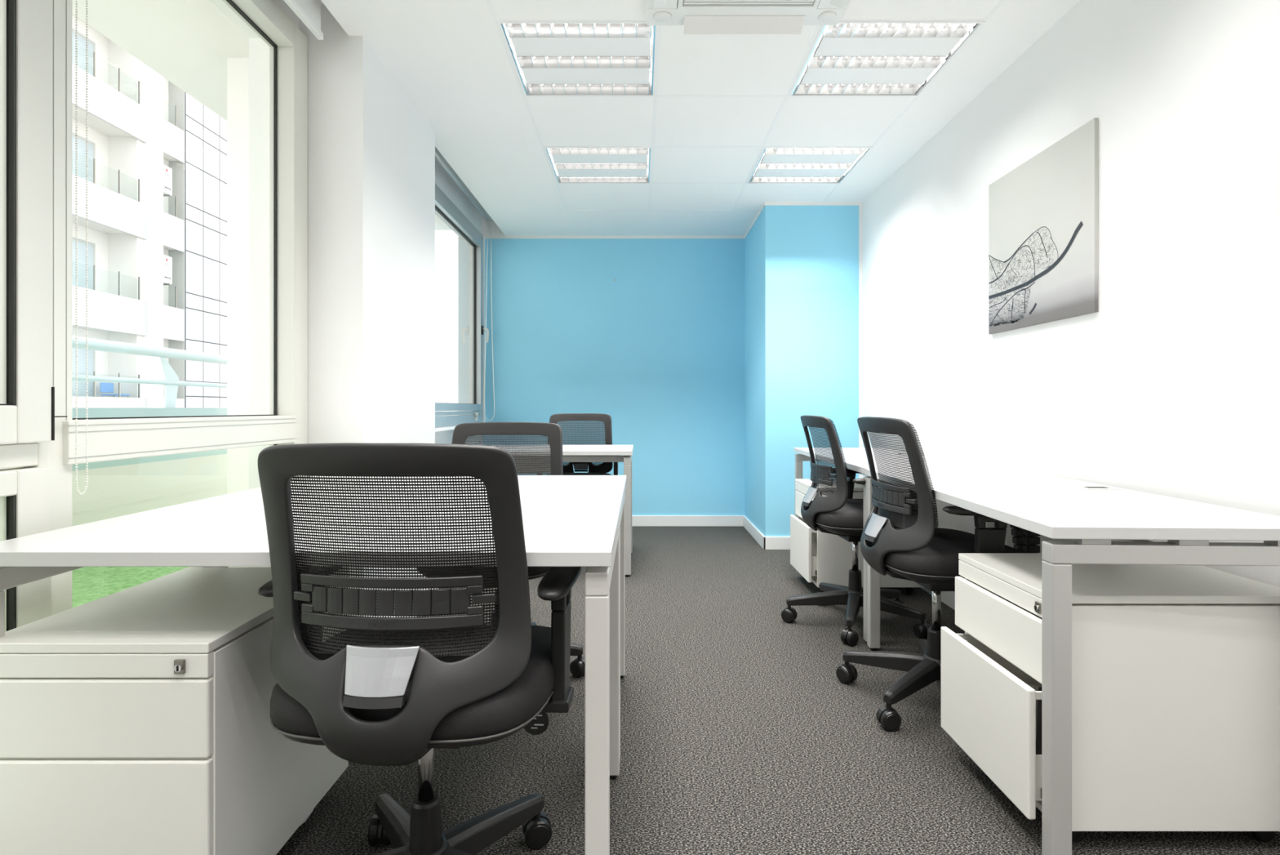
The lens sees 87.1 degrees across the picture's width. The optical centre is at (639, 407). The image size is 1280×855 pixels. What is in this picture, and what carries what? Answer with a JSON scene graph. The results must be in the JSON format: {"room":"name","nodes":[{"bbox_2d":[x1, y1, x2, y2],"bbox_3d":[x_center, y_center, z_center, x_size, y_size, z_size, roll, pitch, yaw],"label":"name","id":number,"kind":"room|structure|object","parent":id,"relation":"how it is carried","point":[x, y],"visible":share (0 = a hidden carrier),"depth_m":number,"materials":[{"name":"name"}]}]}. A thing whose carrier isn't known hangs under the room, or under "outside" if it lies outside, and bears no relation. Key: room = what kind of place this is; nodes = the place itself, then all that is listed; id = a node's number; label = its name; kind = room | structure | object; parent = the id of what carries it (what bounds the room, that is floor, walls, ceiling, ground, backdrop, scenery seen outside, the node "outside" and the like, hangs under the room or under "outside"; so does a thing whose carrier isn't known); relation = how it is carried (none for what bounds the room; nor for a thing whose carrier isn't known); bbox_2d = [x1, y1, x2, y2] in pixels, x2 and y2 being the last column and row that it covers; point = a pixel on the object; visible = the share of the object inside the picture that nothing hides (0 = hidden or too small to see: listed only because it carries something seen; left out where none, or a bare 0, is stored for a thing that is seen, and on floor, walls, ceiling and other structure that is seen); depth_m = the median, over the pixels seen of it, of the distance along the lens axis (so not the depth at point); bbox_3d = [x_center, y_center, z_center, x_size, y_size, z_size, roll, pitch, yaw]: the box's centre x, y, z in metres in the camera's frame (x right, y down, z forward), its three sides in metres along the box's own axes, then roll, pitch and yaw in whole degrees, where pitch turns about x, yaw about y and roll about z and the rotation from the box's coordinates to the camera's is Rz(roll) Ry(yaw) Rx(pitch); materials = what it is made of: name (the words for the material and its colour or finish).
{"room":"open-plan office","nodes":[
{"label":"open-plan office","id":0,"kind":"room"},
{"bbox_2d":[72,453,226,525],"bbox_3d":[-3.365,0.925,4.000,0.170,1.120,10.000,0,0,0],"label":"wall","id":1,"kind":"structure","parent":0,"point":[113,491],"depth_m":4.46,"materials":[{"name":"beige paint"}]},
{"bbox_2d":[72,407,226,471],"bbox_3d":[-3.365,0.182,4.000,0.170,0.365,10.000,0,0,0],"label":"trim","id":2,"kind":"structure","parent":1,"relation":"on","point":[93,412],"depth_m":4.47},
{"bbox_2d":[72,335,226,407],"bbox_3d":[-3.360,-0.213,4.000,0.072,0.426,10.000,0,0,0],"label":"balcony railing","id":3,"kind":"object","parent":2,"relation":"on","point":[171,382],"visible":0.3,"depth_m":4.70,"materials":[{"name":"grey metal"}]},
{"bbox_2d":[226,57,248,493],"bbox_3d":[-1.715,-0.355,3.400,0.430,2.720,0.500,0,0,0],"label":"pier","id":4,"kind":"object","parent":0,"point":[237,68],"depth_m":3.15,"materials":[{"name":"white paint"}]},
{"bbox_2d":[72,0,452,230],"bbox_3d":[-1.985,-1.800,2.600,0.970,0.330,7.200,0,0,0],"label":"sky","id":5,"kind":"structure","parent":0,"point":[189,43],"depth_m":3.08,"materials":[{"name":"white"}]},
{"bbox_2d":[209,0,482,488],"bbox_3d":[-1.405,-0.390,1.655,0.190,2.750,7.910,0,0,0],"label":"wall","id":6,"kind":"structure","parent":0,"point":[259,51],"depth_m":2.58,"materials":[{"name":"white paint"}]},
{"bbox_2d":[0,0,306,631],"bbox_3d":[-1.315,-0.217,1.593,0.110,2.405,1.985,0,0,0],"label":"window","id":7,"kind":"structure","parent":6,"relation":"in","point":[37,424],"depth_m":1.49,"materials":[{"name":"white metal"}]},
{"bbox_2d":[75,0,323,494],"bbox_3d":[-1.204,-0.714,1.923,0.072,1.802,1.175,0,0,0],"label":"roller blind","id":8,"kind":"object","parent":7,"relation":"attached to","point":[308,11],"visible":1,"depth_m":1.46,"materials":[{"name":"white fabric"}]},
{"bbox_2d":[391,587,438,617],"bbox_3d":[-1.181,0.940,4.086,0.259,0.090,3.020,0,0,0],"label":"baseboard","id":9,"kind":"structure","parent":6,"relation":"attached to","point":[437,588],"depth_m":3.12,"materials":[{"name":"white"}]},
{"bbox_2d":[435,426,455,431],"bbox_3d":[-1.305,0.137,4.555,0.110,0.020,2.110,0,0,0],"label":"trim","id":10,"kind":"structure","parent":6,"relation":"attached to","point":[449,428],"depth_m":4.34,"materials":[{"name":"white"}]},
{"bbox_2d":[435,183,488,427],"bbox_3d":[-1.302,-0.646,4.560,0.136,1.547,2.000,0,0,0],"label":"window","id":11,"kind":"structure","parent":6,"relation":"in","point":[472,412],"depth_m":5.44,"materials":[{"name":"grey metal"}]},
{"bbox_2d":[435,146,494,420],"bbox_3d":[-1.198,-0.756,4.452,0.085,1.718,1.845,0,0,0],"label":"roller blind","id":12,"kind":"object","parent":11,"relation":"attached to","point":[487,219],"visible":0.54,"depth_m":4.90,"materials":[{"name":"grey metal"}]},
{"bbox_2d":[483,235,484,422],"bbox_3d":[-1.299,-0.647,5.585,0.022,1.545,0.050,0,0,0],"label":"blind cord","id":13,"kind":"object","parent":6,"relation":"attached to","point":[483,236],"depth_m":5.56,"materials":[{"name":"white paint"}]},
{"bbox_2d":[299,3,435,617],"bbox_3d":[-1.188,-0.325,3.045,0.245,2.620,0.910,0,0,0],"label":"wall pier","id":14,"kind":"object","parent":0,"point":[371,151],"visible":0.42,"depth_m":2.61,"materials":[{"name":"white paint"}]},
{"bbox_2d":[435,230,457,416],"bbox_3d":[-2.390,-1.255,8.900,1.780,4.520,0.200,0,0,0],"label":"wall","id":15,"kind":"structure","parent":0,"point":[446,241],"depth_m":8.80,"materials":[{"name":"white paint"}]},
{"bbox_2d":[482,238,744,515],"bbox_3d":[0.083,-0.390,5.670,3.165,2.750,0.120,0,0,0],"label":"wall","id":16,"kind":"structure","parent":0,"point":[657,348],"depth_m":5.61,"materials":[{"name":"blue paint"}]},
{"bbox_2d":[482,201,862,478],"bbox_3d":[0.117,-0.315,5.147,2.855,2.600,0.926,0,0,0],"label":"trim","id":17,"kind":"structure","parent":16,"relation":"attached to","point":[496,233],"depth_m":4.68,"materials":[{"name":"white paint"}]},
{"bbox_2d":[631,515,790,549],"bbox_3d":[0.117,0.940,5.143,2.855,0.090,0.934,0,0,0],"label":"baseboard","id":18,"kind":"structure","parent":16,"relation":"attached to","point":[766,542],"depth_m":5.60,"materials":[{"name":"white"}]},
{"bbox_2d":[320,0,1079,235],"bbox_3d":[0.022,-1.532,1.650,3.045,0.205,7.920,0,0,0],"label":"ceiling","id":19,"kind":"structure","parent":0,"point":[450,58],"depth_m":3.22,"materials":[{"name":"white paint"}]},
{"bbox_2d":[496,21,658,96],"bbox_3d":[-0.230,-1.486,2.790,0.600,0.119,0.600,0,0,0],"label":"ceiling light","id":20,"kind":"object","parent":19,"relation":"attached to","point":[548,58],"visible":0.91,"depth_m":2.74,"materials":[{"name":"white"}]},
{"bbox_2d":[543,146,653,183],"bbox_3d":[-0.230,-1.486,3.990,0.600,0.119,0.600,0,0,0],"label":"ceiling light","id":21,"kind":"object","parent":19,"relation":"attached to","point":[568,165],"visible":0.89,"depth_m":4.03,"materials":[{"name":"white metal"}]},
{"bbox_2d":[486,0,1005,211],"bbox_3d":[0.372,-1.430,1.290,1.823,0.002,7.218,0,0,0],"label":"grid","id":22,"kind":"structure","parent":19,"relation":"attached to","point":[490,3],"depth_m":3.10,"materials":[{"name":"white metal"}]},
{"bbox_2d":[646,0,850,34],"bbox_3d":[0.375,-1.401,2.120,0.700,0.065,0.703,0,0,0],"label":"air conditioner","id":23,"kind":"object","parent":19,"relation":"attached to","point":[697,16],"visible":1,"depth_m":2.40,"materials":[{"name":"white plastic"}]},
{"bbox_2d":[677,0,819,9],"bbox_3d":[0.375,-1.410,2.120,0.486,0.028,0.490,0,0,0],"label":"grille","id":24,"kind":"object","parent":23,"relation":"attached to","point":[682,4],"depth_m":2.34,"materials":[{"name":"white plastic"}]},
{"bbox_2d":[746,146,873,183],"bbox_3d":[0.978,-1.486,3.990,0.600,0.119,0.600,0,0,0],"label":"ceiling light","id":25,"kind":"object","parent":19,"relation":"attached to","point":[774,165],"visible":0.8,"depth_m":4.02,"materials":[{"name":"white metal"}]},
{"bbox_2d":[787,21,985,96],"bbox_3d":[0.978,-1.486,2.790,0.600,0.119,0.600,0,0,0],"label":"ceiling light","id":26,"kind":"object","parent":19,"relation":"attached to","point":[846,58],"visible":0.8,"depth_m":2.74,"materials":[{"name":"white metal"}]},
{"bbox_2d":[276,525,1279,854],"bbox_3d":[0.072,1.035,1.655,3.145,0.100,8.110,0,0,0],"label":"floor","id":27,"kind":"structure","parent":0,"point":[740,733],"depth_m":1.91,"materials":[{"name":"grey carpet"}]},
{"bbox_2d":[0,566,348,854],"bbox_3d":[-0.968,0.700,1.465,0.417,0.571,0.579,0,0,0],"label":"drawer pedestal","id":28,"kind":"object","parent":27,"relation":"on","point":[135,720],"visible":0.92,"depth_m":1.19,"materials":[{"name":"white metal"}]},
{"bbox_2d":[300,808,313,825],"bbox_3d":[-0.888,0.981,1.648,0.179,0.008,0.340,0,0,-9],"label":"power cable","id":29,"kind":"object","parent":27,"relation":"on","point":[306,818],"visible":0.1,"depth_m":1.61,"materials":[{"name":"grey plastic"}]},
{"bbox_2d":[0,475,626,854],"bbox_3d":[-0.625,0.618,1.835,1.150,0.735,1.330,0,0,0],"label":"office desk","id":30,"kind":"object","parent":27,"relation":"on","point":[568,520],"visible":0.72,"depth_m":1.30,"materials":[{"name":"white laminate"}]},
{"bbox_2d":[257,442,581,854],"bbox_3d":[-0.405,0.521,1.257,0.636,0.927,0.616,0,0,3],"label":"office chair","id":31,"kind":"object","parent":27,"relation":"on","point":[380,691],"visible":1,"depth_m":1.11,"materials":[{"name":"grey plastic"}]},
{"bbox_2d":[377,821,382,837],"bbox_3d":[-0.583,0.926,1.525,0.015,0.053,0.066,0,0,-10],"label":"hood","id":32,"kind":"object","parent":31,"relation":"attached to","point":[380,826],"depth_m":1.50,"materials":[{"name":"black plastic"}]},
{"bbox_2d":[522,812,551,832],"bbox_3d":[-0.233,0.926,1.525,0.066,0.053,0.015,0,0,-20],"label":"hood","id":33,"kind":"object","parent":31,"relation":"attached to","point":[540,823],"depth_m":1.51,"materials":[{"name":"black plastic"}]},
{"bbox_2d":[416,422,584,677],"bbox_3d":[-0.496,0.520,2.474,0.619,0.928,0.634,0,0,0],"label":"office chair","id":34,"kind":"object","parent":27,"relation":"on","point":[553,431],"visible":0.23,"depth_m":2.63,"materials":[{"name":"black plastic"}]},
{"bbox_2d":[573,654,584,664],"bbox_3d":[-0.222,0.926,2.480,0.066,0.053,0.015,0,0,35],"label":"hood","id":35,"kind":"object","parent":34,"relation":"attached to","point":[580,660],"depth_m":2.47,"materials":[{"name":"black plastic"}]},
{"bbox_2d":[497,444,633,576],"bbox_3d":[-0.620,0.618,4.240,1.150,0.735,0.660,0,0,0],"label":"office desk","id":36,"kind":"object","parent":27,"relation":"on","point":[571,453],"visible":0.41,"depth_m":3.97,"materials":[{"name":"white laminate"}]},
{"bbox_2d":[540,413,617,475],"bbox_3d":[-0.404,0.511,4.521,0.633,0.947,0.623,0,0,0],"label":"office chair","id":37,"kind":"object","parent":27,"relation":"on","point":[599,468],"visible":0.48,"depth_m":4.67,"materials":[{"name":"black plastic"}]},
{"bbox_2d":[781,414,930,645],"bbox_3d":[0.964,0.509,3.093,0.624,0.951,0.633,0,0,-2],"label":"office chair","id":38,"kind":"object","parent":27,"relation":"on","point":[842,515],"visible":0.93,"depth_m":2.98,"materials":[{"name":"black plastic"}]},
{"bbox_2d":[783,604,795,615],"bbox_3d":[0.688,0.926,3.106,0.066,0.053,0.015,0,0,37],"label":"hood","id":39,"kind":"object","parent":38,"relation":"attached to","point":[789,611],"depth_m":3.09,"materials":[{"name":"black plastic"}]},
{"bbox_2d":[844,625,853,638],"bbox_3d":[0.873,0.926,2.809,0.066,0.053,0.015,0,0,-38],"label":"hood","id":40,"kind":"object","parent":38,"relation":"attached to","point":[848,632],"depth_m":2.79,"materials":[{"name":"black plastic"}]},
{"bbox_2d":[919,619,927,631],"bbox_3d":[1.213,0.926,2.893,0.015,0.053,0.066,0,0,-13],"label":"hood","id":41,"kind":"object","parent":38,"relation":"attached to","point":[922,624],"depth_m":2.87,"materials":[{"name":"black plastic"}]},
{"bbox_2d":[790,478,923,595],"bbox_3d":[1.175,0.700,3.715,0.600,0.571,0.430,0,0,0],"label":"drawer pedestal","id":42,"kind":"object","parent":27,"relation":"on","point":[819,557],"visible":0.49,"depth_m":3.50,"materials":[{"name":"white metal"}]},
{"bbox_2d":[794,447,999,643],"bbox_3d":[1.226,0.616,3.509,0.550,0.738,1.450,0,0,1],"label":"office desk","id":43,"kind":"object","parent":27,"relation":"on","point":[855,458],"visible":0.27,"depth_m":3.08,"materials":[{"name":"white laminate"}]},
{"bbox_2d":[835,416,1026,731],"bbox_3d":[1.025,0.507,2.265,0.630,0.955,0.656,0,0,-2],"label":"office chair","id":44,"kind":"object","parent":27,"relation":"on","point":[918,551],"visible":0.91,"depth_m":2.15,"materials":[{"name":"black plastic"}]},
{"bbox_2d":[840,661,854,675],"bbox_3d":[0.744,0.926,2.422,0.015,0.053,0.066,0,0,-32],"label":"hood","id":45,"kind":"object","parent":44,"relation":"attached to","point":[846,668],"depth_m":2.40,"materials":[{"name":"black plastic"}]},
{"bbox_2d":[878,702,897,718],"bbox_3d":[0.765,0.926,2.072,0.066,0.053,0.015,0,0,-6],"label":"hood","id":46,"kind":"object","parent":44,"relation":"attached to","point":[886,711],"depth_m":2.06,"materials":[{"name":"black plastic"}]},
{"bbox_2d":[865,468,1279,854],"bbox_3d":[1.198,0.616,2.083,0.600,0.738,1.358,0,0,3],"label":"office desk","id":47,"kind":"object","parent":27,"relation":"on","point":[1104,524],"visible":0.84,"depth_m":1.44,"materials":[{"name":"white laminate"}]},
{"bbox_2d":[1009,524,1026,551],"bbox_3d":[1.391,0.657,2.480,0.102,0.655,0.090,0,0,0],"label":"spine","id":48,"kind":"object","parent":47,"relation":"attached to","point":[1018,532],"visible":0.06,"depth_m":2.46,"materials":[{"name":"black plastic"}]},
{"bbox_2d":[1022,528,1039,552],"bbox_3d":[1.389,0.657,2.340,0.102,0.655,0.090,0,0,0],"label":"spine","id":49,"kind":"object","parent":47,"relation":"attached to","point":[1032,540],"visible":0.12,"depth_m":2.32,"materials":[{"name":"black plastic"}]},
{"bbox_2d":[941,552,1279,842],"bbox_3d":[1.167,0.700,1.703,0.622,0.571,0.438,0,0,0],"label":"drawer pedestal","id":50,"kind":"object","parent":27,"relation":"on","point":[1175,668],"visible":0.76,"depth_m":1.48,"materials":[{"name":"white metal"}]},
{"bbox_2d":[744,205,858,536],"bbox_3d":[1.209,-0.223,5.150,0.672,2.415,0.920,0,0,0],"label":"wall column","id":51,"kind":"structure","parent":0,"point":[802,262],"depth_m":4.69,"materials":[{"name":"blue paint"}]},
{"bbox_2d":[862,0,1279,586],"bbox_3d":[1.605,-0.390,1.655,0.120,2.750,7.910,0,0,0],"label":"wall","id":52,"kind":"structure","parent":0,"point":[1171,388],"depth_m":2.15,"materials":[{"name":"white paint"}]},
{"bbox_2d":[920,586,955,609],"bbox_3d":[1.538,0.940,1.188,0.014,0.090,6.976,0,0,0],"label":"baseboard","id":53,"kind":"structure","parent":52,"relation":"attached to","point":[948,597],"depth_m":3.35,"materials":[{"name":"white"}]},
{"bbox_2d":[988,117,1097,333],"bbox_3d":[1.538,-0.650,2.615,0.015,0.655,0.690,0,0,0],"label":"print","id":54,"kind":"object","parent":52,"relation":"attached to","point":[1043,212],"visible":1,"depth_m":2.53},
{"bbox_3d":[-2.390,1.145,4.000,1.780,0.280,10.000,0,0,0],"label":"floor","id":55,"kind":"structure","parent":0,"visible":0},
{"bbox_2d":[72,566,188,607],"bbox_3d":[-2.812,0.965,2.550,0.925,0.080,6.900,0,0,0],"label":"artificial turf","id":56,"kind":"object","parent":55,"relation":"on","point":[90,584],"visible":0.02,"depth_m":3.65,"materials":[{"name":"green plant"}]},
{"label":"outside","id":57,"kind":"structure","parent":0,"visible":0},
{"bbox_3d":[-20.000,8.085,20.000,80.000,0.200,100.000,0,0,0],"label":"ground","id":58,"kind":"structure","parent":57,"visible":0},
{"bbox_2d":[72,13,226,407],"bbox_3d":[-19.375,-5.546,21.066,8.250,27.062,26.132,0,0,0],"label":"apartment building","id":59,"kind":"structure","parent":58,"relation":"on","point":[140,122],"depth_m":21.13,"materials":[{"name":"white concrete"}]},
{"bbox_2d":[99,382,129,397],"bbox_3d":[-15.935,-0.365,20.450,0.530,0.800,0.500,0,0,0],"label":"patio chair","id":60,"kind":"object","parent":59,"relation":"on","point":[104,387],"visible":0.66,"depth_m":20.37,"materials":[{"name":"blue fabric"}]},
{"bbox_2d":[163,164,172,196],"bbox_3d":[-15.812,-7.365,22.126,0.475,1.200,0.992,0,0,0],"label":"air conditioner","id":61,"kind":"object","parent":59,"relation":"attached to","point":[167,171],"visible":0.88,"depth_m":22.24,"materials":[{"name":"white plastic"}]},
{"bbox_2d":[163,254,172,284],"bbox_3d":[-15.812,-4.415,22.126,0.475,1.200,0.992,0,0,0],"label":"air conditioner","id":62,"kind":"object","parent":59,"relation":"attached to","point":[167,260],"visible":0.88,"depth_m":22.24,"materials":[{"name":"white plastic"}]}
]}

